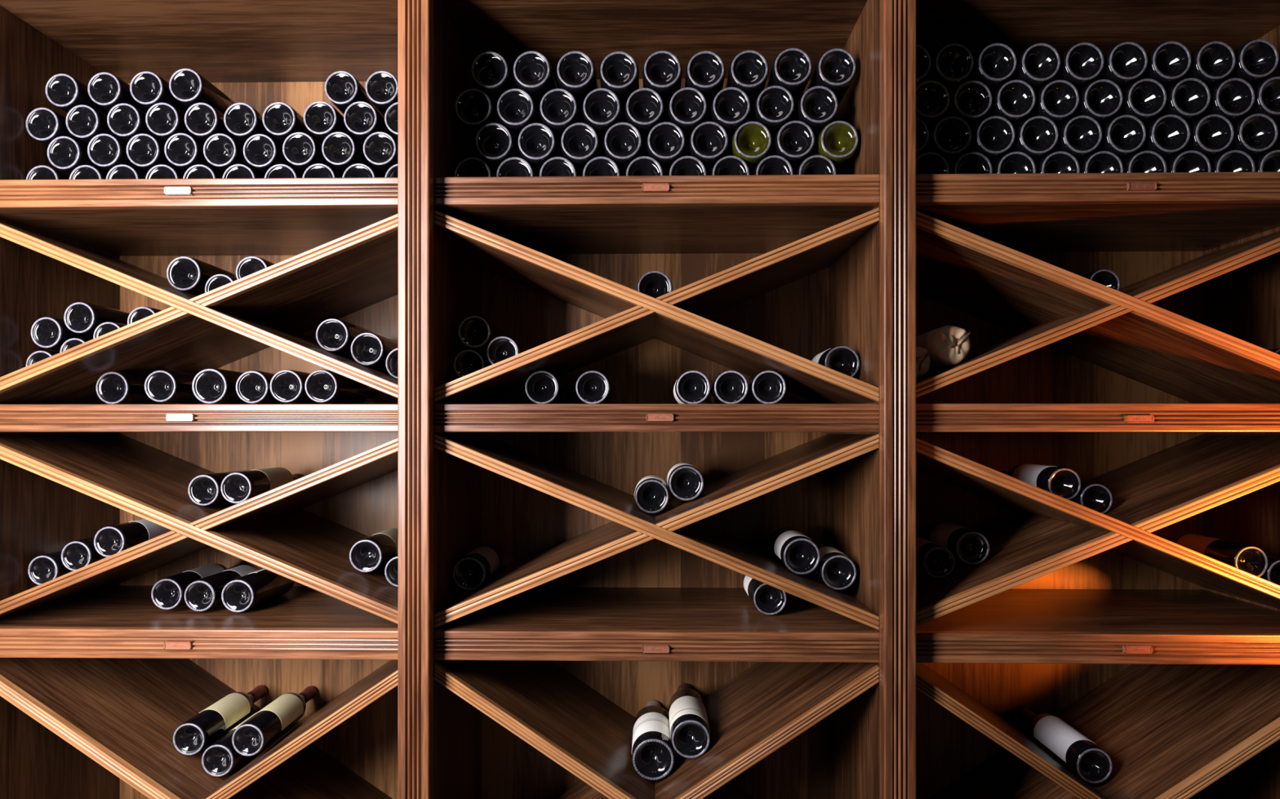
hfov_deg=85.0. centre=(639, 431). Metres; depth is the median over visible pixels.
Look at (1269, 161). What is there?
wine bottle
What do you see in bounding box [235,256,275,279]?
wine bottle
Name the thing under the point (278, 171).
wine bottle
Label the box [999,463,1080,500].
wine bottle
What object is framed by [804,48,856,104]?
wine bottle
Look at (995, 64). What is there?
wine bottle
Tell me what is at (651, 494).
wine bottle
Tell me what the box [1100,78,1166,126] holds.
wine bottle
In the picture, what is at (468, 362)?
wine bottle
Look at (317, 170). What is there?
wine bottle
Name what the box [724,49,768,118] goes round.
wine bottle
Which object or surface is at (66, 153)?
wine bottle
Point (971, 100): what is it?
wine bottle
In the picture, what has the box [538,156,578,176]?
wine bottle
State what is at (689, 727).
wine bottle
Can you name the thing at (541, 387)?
wine bottle
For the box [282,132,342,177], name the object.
wine bottle
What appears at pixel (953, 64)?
wine bottle
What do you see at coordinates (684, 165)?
wine bottle
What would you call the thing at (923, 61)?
wine bottle
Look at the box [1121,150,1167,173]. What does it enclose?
wine bottle
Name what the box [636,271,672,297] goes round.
wine bottle
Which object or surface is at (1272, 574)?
wine bottle
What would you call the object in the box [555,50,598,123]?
wine bottle
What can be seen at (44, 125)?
wine bottle
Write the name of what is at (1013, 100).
wine bottle
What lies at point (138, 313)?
wine bottle
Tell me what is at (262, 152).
wine bottle
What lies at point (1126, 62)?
wine bottle
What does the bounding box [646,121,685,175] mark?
wine bottle
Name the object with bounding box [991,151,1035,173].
wine bottle
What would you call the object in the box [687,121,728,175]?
wine bottle
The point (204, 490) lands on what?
wine bottle
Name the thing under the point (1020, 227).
shelf
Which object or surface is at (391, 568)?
wine bottle
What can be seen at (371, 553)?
wine bottle
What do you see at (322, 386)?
wine bottle
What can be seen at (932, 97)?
wine bottle
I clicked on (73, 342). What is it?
wine bottle
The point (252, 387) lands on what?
wine bottle
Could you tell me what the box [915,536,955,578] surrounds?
wine bottle
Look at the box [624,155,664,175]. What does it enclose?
wine bottle
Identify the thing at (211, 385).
wine bottle
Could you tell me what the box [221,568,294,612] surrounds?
wine bottle
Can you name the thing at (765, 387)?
wine bottle
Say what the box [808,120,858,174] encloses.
wine bottle
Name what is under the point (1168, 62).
wine bottle
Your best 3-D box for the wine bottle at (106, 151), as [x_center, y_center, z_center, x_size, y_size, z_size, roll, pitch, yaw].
[-1.255,-0.660,1.779,0.081,0.081,0.288,0,0,1]
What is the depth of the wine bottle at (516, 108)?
1.62 m
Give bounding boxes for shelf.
[0,0,397,83]
[0,208,397,256]
[0,585,397,628]
[436,205,875,253]
[436,586,876,631]
[443,0,866,79]
[915,0,1279,59]
[915,203,1279,252]
[915,589,1279,632]
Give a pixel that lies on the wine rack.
(1161, 391)
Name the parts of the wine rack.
partition panel, panel, post, partition panel, panel, partition panel, post, panel, partition panel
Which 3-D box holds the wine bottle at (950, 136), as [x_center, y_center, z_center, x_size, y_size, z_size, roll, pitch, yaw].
[0.711,-0.672,1.730,0.093,0.093,0.297,0,0,1]
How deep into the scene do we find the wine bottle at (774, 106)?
1.61 m
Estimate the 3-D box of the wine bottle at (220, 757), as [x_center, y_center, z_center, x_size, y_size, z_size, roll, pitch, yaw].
[-0.977,0.764,1.768,0.079,0.079,0.303,0,0,1]
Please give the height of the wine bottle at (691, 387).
0.082 m
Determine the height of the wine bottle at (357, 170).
0.081 m
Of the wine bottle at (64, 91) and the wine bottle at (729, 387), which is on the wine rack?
the wine bottle at (729, 387)
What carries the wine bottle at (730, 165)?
on the wine rack
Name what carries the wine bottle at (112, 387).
on the wine rack
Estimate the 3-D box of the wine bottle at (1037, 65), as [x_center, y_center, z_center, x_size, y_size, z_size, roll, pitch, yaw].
[0.911,-0.836,1.726,0.093,0.093,0.297,0,0,1]
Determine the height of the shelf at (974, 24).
0.059 m
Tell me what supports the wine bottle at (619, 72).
on the wine bottle at (602, 108)
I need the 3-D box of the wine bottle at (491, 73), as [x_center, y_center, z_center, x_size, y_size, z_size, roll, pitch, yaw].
[-0.345,-0.835,1.758,0.092,0.092,0.297,0,0,1]
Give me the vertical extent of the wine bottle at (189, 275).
0.084 m
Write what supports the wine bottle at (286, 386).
on the wine rack
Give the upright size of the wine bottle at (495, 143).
0.092 m
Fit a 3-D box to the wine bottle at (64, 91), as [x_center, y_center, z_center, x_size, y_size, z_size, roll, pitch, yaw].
[-1.355,-0.801,1.780,0.081,0.081,0.288,0,0,1]
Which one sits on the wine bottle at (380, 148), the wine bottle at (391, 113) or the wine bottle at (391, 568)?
the wine bottle at (391, 113)
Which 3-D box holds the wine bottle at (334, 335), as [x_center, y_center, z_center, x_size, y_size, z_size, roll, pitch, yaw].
[-0.715,-0.224,1.768,0.080,0.080,0.288,0,0,1]
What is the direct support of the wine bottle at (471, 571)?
in the wine rack
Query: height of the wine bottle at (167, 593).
0.077 m
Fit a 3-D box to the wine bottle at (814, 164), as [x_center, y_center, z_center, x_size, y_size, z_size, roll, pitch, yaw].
[0.409,-0.591,1.745,0.092,0.092,0.297,0,0,1]
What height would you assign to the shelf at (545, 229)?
0.059 m
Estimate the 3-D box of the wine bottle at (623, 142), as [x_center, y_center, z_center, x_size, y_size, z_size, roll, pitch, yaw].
[-0.037,-0.669,1.752,0.092,0.092,0.297,0,0,1]
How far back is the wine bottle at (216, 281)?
1.63 m
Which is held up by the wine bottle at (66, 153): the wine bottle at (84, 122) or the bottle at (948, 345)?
the wine bottle at (84, 122)
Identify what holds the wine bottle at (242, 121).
on the wine bottle at (222, 151)
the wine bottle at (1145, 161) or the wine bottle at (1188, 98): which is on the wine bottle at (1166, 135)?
the wine bottle at (1188, 98)
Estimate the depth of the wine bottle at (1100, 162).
1.58 m
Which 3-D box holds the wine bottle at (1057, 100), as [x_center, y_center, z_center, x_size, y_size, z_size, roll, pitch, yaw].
[0.953,-0.752,1.725,0.093,0.093,0.297,0,0,1]
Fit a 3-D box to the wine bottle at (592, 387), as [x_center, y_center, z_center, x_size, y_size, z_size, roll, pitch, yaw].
[-0.107,-0.101,1.757,0.082,0.082,0.288,0,0,1]
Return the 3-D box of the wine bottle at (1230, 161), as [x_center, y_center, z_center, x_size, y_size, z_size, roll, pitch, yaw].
[1.345,-0.591,1.719,0.093,0.093,0.297,0,0,1]
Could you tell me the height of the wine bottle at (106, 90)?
0.081 m
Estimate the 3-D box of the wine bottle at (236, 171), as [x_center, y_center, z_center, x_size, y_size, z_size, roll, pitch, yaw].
[-0.936,-0.586,1.773,0.081,0.081,0.288,0,0,1]
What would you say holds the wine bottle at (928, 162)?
on the wine rack
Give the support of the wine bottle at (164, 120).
on the wine bottle at (184, 151)
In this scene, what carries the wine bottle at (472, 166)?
on the wine rack
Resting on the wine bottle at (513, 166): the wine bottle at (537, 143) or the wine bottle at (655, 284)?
the wine bottle at (537, 143)
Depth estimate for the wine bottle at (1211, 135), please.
1.58 m
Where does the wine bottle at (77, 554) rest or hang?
in the wine rack
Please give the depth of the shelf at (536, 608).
1.64 m
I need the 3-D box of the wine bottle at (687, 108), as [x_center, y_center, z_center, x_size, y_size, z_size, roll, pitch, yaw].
[0.113,-0.748,1.750,0.092,0.092,0.297,0,0,1]
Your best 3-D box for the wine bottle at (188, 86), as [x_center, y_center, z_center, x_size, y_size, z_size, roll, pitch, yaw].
[-1.061,-0.811,1.775,0.081,0.081,0.288,0,0,1]
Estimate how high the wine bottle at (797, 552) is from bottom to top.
0.089 m
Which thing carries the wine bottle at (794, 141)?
on the wine bottle at (772, 164)
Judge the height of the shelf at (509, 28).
0.059 m
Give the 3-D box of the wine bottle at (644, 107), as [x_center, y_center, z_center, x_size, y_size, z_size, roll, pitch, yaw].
[0.013,-0.747,1.752,0.092,0.092,0.297,0,0,1]
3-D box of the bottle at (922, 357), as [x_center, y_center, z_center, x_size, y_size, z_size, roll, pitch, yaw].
[0.609,-0.152,1.674,0.074,0.076,0.292,0,0,1]
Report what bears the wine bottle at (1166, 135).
on the wine bottle at (1188, 161)
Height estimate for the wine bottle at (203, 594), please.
0.077 m
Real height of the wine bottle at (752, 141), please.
0.092 m
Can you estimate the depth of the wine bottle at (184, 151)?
1.64 m
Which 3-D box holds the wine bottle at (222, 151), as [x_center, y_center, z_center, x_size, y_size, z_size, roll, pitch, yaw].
[-0.980,-0.658,1.774,0.081,0.081,0.288,0,0,1]
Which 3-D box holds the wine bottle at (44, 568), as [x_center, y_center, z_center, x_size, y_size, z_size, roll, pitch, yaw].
[-1.398,0.327,1.779,0.075,0.075,0.288,0,0,1]
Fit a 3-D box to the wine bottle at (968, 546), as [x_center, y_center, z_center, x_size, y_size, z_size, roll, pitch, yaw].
[0.766,0.268,1.742,0.081,0.081,0.288,0,0,1]
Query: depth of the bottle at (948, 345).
1.52 m
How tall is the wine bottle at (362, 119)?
0.081 m
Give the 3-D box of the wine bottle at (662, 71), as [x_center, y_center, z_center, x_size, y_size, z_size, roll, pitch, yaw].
[0.054,-0.833,1.751,0.092,0.092,0.297,0,0,1]
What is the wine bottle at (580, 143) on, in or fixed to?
on the wine bottle at (555, 166)
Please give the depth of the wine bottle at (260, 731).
1.67 m
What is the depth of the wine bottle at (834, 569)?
1.61 m
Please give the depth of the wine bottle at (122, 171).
1.64 m
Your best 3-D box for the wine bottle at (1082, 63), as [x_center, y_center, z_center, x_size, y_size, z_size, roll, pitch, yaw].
[1.008,-0.837,1.724,0.093,0.093,0.297,0,0,1]
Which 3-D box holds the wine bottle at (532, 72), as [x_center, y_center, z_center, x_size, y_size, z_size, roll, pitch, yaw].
[-0.247,-0.835,1.756,0.092,0.092,0.297,0,0,1]
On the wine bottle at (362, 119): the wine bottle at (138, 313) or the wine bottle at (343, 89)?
the wine bottle at (343, 89)
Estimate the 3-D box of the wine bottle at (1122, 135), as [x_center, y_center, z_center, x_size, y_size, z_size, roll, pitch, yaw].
[1.102,-0.672,1.723,0.093,0.093,0.297,0,0,1]
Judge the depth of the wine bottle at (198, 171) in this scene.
1.64 m
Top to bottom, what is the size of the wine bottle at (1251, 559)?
0.079 m
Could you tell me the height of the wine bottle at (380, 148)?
0.081 m
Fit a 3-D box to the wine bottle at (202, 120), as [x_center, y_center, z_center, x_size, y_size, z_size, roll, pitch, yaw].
[-1.025,-0.731,1.775,0.081,0.081,0.288,0,0,1]
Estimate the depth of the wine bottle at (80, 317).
1.65 m
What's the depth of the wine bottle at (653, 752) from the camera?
1.62 m
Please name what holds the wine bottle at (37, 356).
in the wine rack
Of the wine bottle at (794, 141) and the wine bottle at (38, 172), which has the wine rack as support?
the wine bottle at (38, 172)
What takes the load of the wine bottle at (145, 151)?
on the wine bottle at (157, 171)
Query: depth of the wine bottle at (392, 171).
1.63 m
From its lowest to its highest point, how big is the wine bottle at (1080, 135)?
0.093 m
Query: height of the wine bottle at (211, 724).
0.079 m
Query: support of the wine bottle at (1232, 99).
on the wine bottle at (1211, 135)
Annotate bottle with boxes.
[26,107,88,145]
[26,164,70,179]
[26,350,58,366]
[27,551,72,585]
[31,316,93,351]
[45,73,108,115]
[47,136,108,173]
[59,337,90,352]
[61,537,105,571]
[63,302,130,336]
[66,104,128,143]
[69,164,107,179]
[87,71,148,113]
[87,133,147,173]
[93,321,126,338]
[93,519,171,557]
[95,371,172,404]
[106,102,165,143]
[106,164,146,178]
[126,133,185,173]
[127,306,162,324]
[129,71,188,113]
[144,369,205,404]
[145,102,204,143]
[145,164,184,178]
[151,563,240,609]
[164,133,223,174]
[166,256,236,296]
[168,68,235,115]
[173,685,266,755]
[182,164,222,178]
[184,102,244,145]
[184,564,263,611]
[187,470,248,506]
[191,368,249,404]
[201,712,257,777]
[203,133,265,176]
[204,274,237,293]
[220,467,302,503]
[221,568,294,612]
[222,164,264,178]
[223,102,283,146]
[231,686,316,756]
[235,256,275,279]
[235,370,288,404]
[243,133,303,174]
[262,102,322,145]
[264,164,302,177]
[270,369,322,404]
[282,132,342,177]
[302,163,342,177]
[303,101,363,147]
[304,369,376,404]
[315,318,374,357]
[321,131,384,177]
[324,71,384,119]
[342,163,380,177]
[343,101,397,144]
[349,528,397,573]
[351,332,397,371]
[363,131,397,176]
[365,71,397,116]
[384,102,397,140]
[384,164,397,177]
[384,555,397,586]
[385,348,397,379]
[453,156,496,177]
[453,349,491,377]
[453,544,502,590]
[454,88,501,146]
[457,315,506,355]
[471,51,517,107]
[475,122,522,175]
[486,336,528,364]
[496,88,542,144]
[496,156,537,176]
[512,50,557,123]
[517,122,562,176]
[524,370,568,404]
[538,88,582,155]
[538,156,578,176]
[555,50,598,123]
[560,122,602,176]
[575,370,614,404]
[582,88,622,156]
[582,155,621,176]
[599,51,639,122]
[603,122,643,175]
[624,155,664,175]
[625,88,664,155]
[631,700,675,780]
[634,474,669,513]
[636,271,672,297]
[642,50,682,121]
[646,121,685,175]
[666,87,707,155]
[666,462,704,501]
[667,155,707,175]
[668,684,710,758]
[673,370,710,404]
[684,50,725,120]
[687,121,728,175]
[708,87,751,155]
[708,370,748,404]
[710,155,750,175]
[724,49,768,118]
[727,120,772,174]
[742,575,786,615]
[743,370,786,404]
[748,85,794,142]
[752,155,793,174]
[764,48,812,109]
[768,120,814,174]
[769,526,820,574]
[790,85,838,141]
[794,155,836,174]
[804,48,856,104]
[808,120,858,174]
[810,346,859,377]
[811,542,856,590]
[915,44,931,85]
[915,80,950,130]
[915,117,928,156]
[915,151,949,173]
[915,325,970,370]
[915,346,930,378]
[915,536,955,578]
[918,520,989,564]
[921,115,971,164]
[923,43,973,94]
[938,80,992,129]
[948,151,992,173]
[962,115,1014,164]
[964,43,1016,93]
[973,80,1035,128]
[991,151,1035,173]
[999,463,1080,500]
[1004,115,1058,163]
[1007,43,1060,93]
[1013,80,1079,128]
[1017,706,1112,783]
[1035,115,1102,162]
[1035,151,1079,173]
[1050,42,1104,91]
[1057,79,1123,127]
[1069,481,1112,514]
[1078,151,1123,173]
[1080,114,1146,160]
[1081,269,1119,290]
[1093,41,1147,90]
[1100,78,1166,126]
[1121,114,1190,160]
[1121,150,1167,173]
[1136,40,1191,88]
[1143,77,1210,124]
[1161,533,1267,577]
[1164,150,1211,172]
[1171,114,1234,159]
[1177,40,1235,88]
[1187,77,1254,124]
[1208,113,1278,159]
[1208,150,1255,172]
[1213,39,1279,86]
[1231,76,1279,123]
[1252,149,1279,172]
[1260,555,1279,585]
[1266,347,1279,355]
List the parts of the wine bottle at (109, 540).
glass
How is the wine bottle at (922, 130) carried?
on the wine bottle at (928, 162)
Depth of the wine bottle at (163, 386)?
1.64 m
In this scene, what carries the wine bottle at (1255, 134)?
on the wine bottle at (1269, 161)
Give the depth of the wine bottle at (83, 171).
1.64 m
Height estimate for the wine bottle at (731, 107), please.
0.092 m
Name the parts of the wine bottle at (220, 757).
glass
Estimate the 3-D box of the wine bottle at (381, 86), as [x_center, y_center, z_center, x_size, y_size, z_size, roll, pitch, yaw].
[-0.599,-0.801,1.768,0.081,0.081,0.288,0,0,1]
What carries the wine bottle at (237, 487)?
in the wine rack
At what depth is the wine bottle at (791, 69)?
1.61 m
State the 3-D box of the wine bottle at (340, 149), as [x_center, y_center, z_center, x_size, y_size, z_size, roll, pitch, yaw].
[-0.701,-0.660,1.769,0.081,0.081,0.288,0,0,1]
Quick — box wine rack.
[0,0,1279,798]
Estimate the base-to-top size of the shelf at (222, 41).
0.059 m
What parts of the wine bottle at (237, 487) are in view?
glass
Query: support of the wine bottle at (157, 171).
on the wine rack
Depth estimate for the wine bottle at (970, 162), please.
1.59 m
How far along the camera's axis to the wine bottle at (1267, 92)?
1.58 m
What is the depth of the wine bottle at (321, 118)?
1.64 m
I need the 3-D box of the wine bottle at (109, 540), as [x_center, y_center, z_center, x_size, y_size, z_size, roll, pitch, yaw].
[-1.241,0.259,1.776,0.077,0.077,0.288,0,0,1]
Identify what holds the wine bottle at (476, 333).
on the wine bottle at (468, 362)
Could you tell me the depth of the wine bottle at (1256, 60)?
1.58 m
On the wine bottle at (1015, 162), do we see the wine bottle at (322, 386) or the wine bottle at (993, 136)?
the wine bottle at (993, 136)
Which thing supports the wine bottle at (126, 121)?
on the wine bottle at (145, 151)
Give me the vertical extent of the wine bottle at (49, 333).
0.076 m
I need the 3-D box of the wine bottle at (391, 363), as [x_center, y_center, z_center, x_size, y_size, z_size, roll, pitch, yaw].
[-0.552,-0.158,1.765,0.078,0.078,0.288,0,0,1]
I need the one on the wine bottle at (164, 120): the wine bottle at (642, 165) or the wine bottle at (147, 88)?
the wine bottle at (147, 88)
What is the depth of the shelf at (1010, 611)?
1.64 m
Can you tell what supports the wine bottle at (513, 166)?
on the wine rack
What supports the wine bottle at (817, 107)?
on the wine bottle at (838, 140)
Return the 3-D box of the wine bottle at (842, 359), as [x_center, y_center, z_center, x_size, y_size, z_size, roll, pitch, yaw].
[0.467,-0.156,1.747,0.085,0.084,0.288,0,0,1]
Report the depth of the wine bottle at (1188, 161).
1.58 m
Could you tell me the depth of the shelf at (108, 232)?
1.67 m
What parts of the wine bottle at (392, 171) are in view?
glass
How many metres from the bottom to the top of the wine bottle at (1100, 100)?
0.093 m
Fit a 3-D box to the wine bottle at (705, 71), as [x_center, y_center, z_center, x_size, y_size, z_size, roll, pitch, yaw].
[0.154,-0.831,1.749,0.092,0.092,0.297,0,0,1]
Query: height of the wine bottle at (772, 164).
0.092 m
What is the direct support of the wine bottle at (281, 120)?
on the wine bottle at (301, 150)
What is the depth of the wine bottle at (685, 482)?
1.62 m
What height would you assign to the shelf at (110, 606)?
0.062 m
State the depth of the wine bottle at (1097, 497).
1.60 m
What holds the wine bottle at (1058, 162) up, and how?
on the wine rack
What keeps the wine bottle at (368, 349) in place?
in the wine rack
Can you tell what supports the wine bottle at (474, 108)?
on the wine bottle at (495, 143)
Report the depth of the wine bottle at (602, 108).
1.61 m
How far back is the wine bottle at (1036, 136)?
1.58 m
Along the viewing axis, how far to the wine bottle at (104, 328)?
1.64 m
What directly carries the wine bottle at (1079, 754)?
in the wine rack
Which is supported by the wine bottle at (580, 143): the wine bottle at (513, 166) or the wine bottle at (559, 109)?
the wine bottle at (559, 109)
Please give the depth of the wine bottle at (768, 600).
1.62 m
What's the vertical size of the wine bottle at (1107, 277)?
0.074 m
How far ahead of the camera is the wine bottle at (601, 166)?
1.61 m
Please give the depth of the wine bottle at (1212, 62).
1.58 m
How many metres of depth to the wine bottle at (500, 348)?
1.62 m

